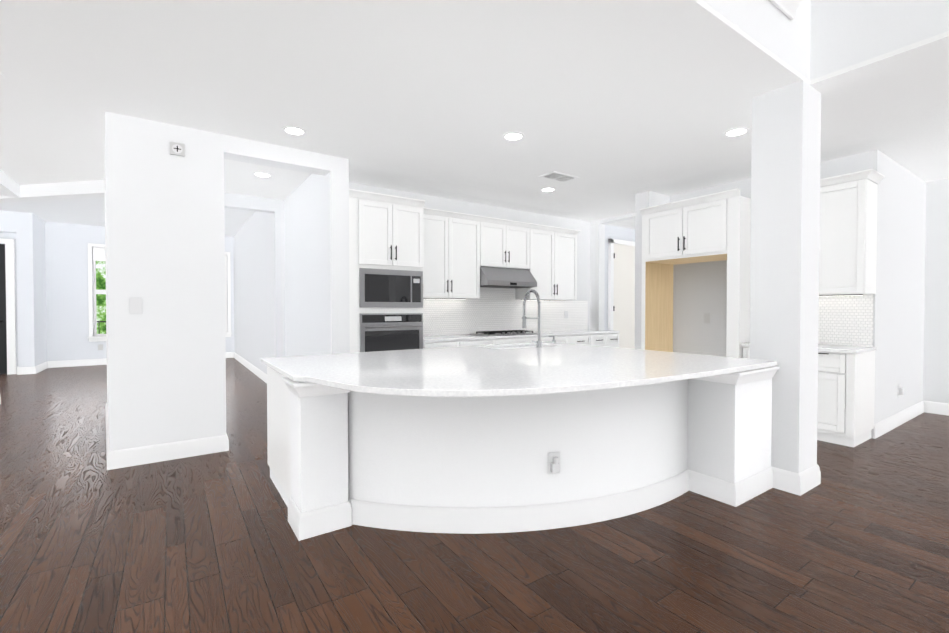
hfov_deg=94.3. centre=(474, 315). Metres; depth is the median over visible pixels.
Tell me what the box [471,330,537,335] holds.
cooktop
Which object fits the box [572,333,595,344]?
base cabinet
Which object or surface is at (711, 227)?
cabinet
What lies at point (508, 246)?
upper cabinet
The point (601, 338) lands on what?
base cabinet
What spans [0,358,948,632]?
floor
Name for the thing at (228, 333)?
window
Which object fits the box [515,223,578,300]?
upper cabinet
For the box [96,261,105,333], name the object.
backdrop
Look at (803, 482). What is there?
baseboard
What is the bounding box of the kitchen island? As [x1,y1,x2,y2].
[261,361,779,540]
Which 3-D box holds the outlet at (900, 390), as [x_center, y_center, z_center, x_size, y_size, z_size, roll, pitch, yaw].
[4.531,0.800,4.677,0.080,0.120,0.039,-1,1,-35]
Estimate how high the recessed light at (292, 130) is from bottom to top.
0.005 m
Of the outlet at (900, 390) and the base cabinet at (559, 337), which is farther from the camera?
the base cabinet at (559, 337)
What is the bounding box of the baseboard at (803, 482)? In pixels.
[0,352,948,495]
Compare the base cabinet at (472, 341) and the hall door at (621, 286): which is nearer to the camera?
the base cabinet at (472, 341)
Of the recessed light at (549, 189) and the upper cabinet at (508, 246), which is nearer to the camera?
the recessed light at (549, 189)
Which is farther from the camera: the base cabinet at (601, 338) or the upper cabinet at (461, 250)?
the base cabinet at (601, 338)
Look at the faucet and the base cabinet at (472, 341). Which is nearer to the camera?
the faucet
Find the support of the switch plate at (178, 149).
attached to the wall
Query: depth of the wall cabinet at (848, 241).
4.10 m
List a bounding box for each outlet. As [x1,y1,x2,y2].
[548,452,559,473]
[704,314,709,322]
[898,385,903,395]
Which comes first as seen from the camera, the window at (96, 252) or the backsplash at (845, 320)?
the backsplash at (845, 320)
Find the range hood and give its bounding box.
[480,266,536,287]
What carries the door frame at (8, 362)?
in the wall
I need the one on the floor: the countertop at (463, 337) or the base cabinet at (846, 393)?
the base cabinet at (846, 393)
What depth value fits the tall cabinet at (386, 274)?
4.85 m
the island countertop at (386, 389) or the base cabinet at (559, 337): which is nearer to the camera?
the island countertop at (386, 389)
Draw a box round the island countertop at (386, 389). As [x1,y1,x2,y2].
[261,341,776,428]
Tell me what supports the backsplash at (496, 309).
attached to the wall
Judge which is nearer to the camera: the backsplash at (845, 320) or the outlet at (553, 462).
the outlet at (553, 462)
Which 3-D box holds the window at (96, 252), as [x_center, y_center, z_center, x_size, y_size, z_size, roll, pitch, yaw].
[-8.062,-0.407,9.988,1.060,2.330,0.420,-1,1,-35]
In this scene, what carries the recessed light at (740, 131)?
in the ceiling
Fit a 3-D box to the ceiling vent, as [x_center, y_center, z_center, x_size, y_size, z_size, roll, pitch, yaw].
[0.963,-1.579,5.033,0.400,0.012,0.240,-1,1,-35]
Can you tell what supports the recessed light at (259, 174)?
in the ceiling
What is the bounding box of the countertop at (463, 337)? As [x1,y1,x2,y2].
[424,329,619,340]
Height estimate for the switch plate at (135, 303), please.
0.120 m
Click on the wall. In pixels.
(164, 238)
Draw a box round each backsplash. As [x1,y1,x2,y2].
[424,287,587,335]
[818,294,872,346]
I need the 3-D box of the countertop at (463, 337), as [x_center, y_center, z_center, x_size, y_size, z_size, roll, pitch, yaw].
[0.717,0.279,6.417,3.590,0.030,0.613,-1,1,-35]
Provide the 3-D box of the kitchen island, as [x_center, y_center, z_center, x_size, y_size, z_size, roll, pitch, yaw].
[0.269,0.771,3.118,2.921,0.848,2.216,-1,1,-35]
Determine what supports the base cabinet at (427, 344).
on the floor
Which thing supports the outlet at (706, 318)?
attached to the wall
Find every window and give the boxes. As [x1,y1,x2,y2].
[87,243,105,341]
[225,252,231,336]
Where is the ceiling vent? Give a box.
[539,171,578,182]
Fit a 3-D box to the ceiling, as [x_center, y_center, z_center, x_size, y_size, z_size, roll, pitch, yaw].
[-1.448,-3.040,3.761,20.000,2.950,22.330,-1,1,-35]
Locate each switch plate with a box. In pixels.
[130,298,141,312]
[170,142,184,156]
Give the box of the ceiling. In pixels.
[0,0,948,236]
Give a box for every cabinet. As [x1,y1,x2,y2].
[349,189,424,352]
[423,207,486,298]
[424,341,463,348]
[464,337,495,345]
[487,217,530,270]
[496,337,547,343]
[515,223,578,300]
[548,333,571,342]
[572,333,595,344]
[596,333,607,345]
[608,333,618,346]
[640,188,750,357]
[741,342,876,446]
[819,169,884,295]
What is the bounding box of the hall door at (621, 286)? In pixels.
[608,239,634,348]
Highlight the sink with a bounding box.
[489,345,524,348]
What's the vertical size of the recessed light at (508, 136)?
0.005 m
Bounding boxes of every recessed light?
[253,172,271,177]
[282,126,306,135]
[502,132,524,140]
[540,187,555,191]
[723,127,749,136]
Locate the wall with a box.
[0,0,948,472]
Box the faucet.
[522,289,541,347]
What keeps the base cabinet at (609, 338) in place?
on the floor
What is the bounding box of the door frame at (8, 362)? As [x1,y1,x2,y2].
[0,238,16,374]
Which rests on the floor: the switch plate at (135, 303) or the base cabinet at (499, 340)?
the base cabinet at (499, 340)
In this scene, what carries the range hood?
attached to the wall

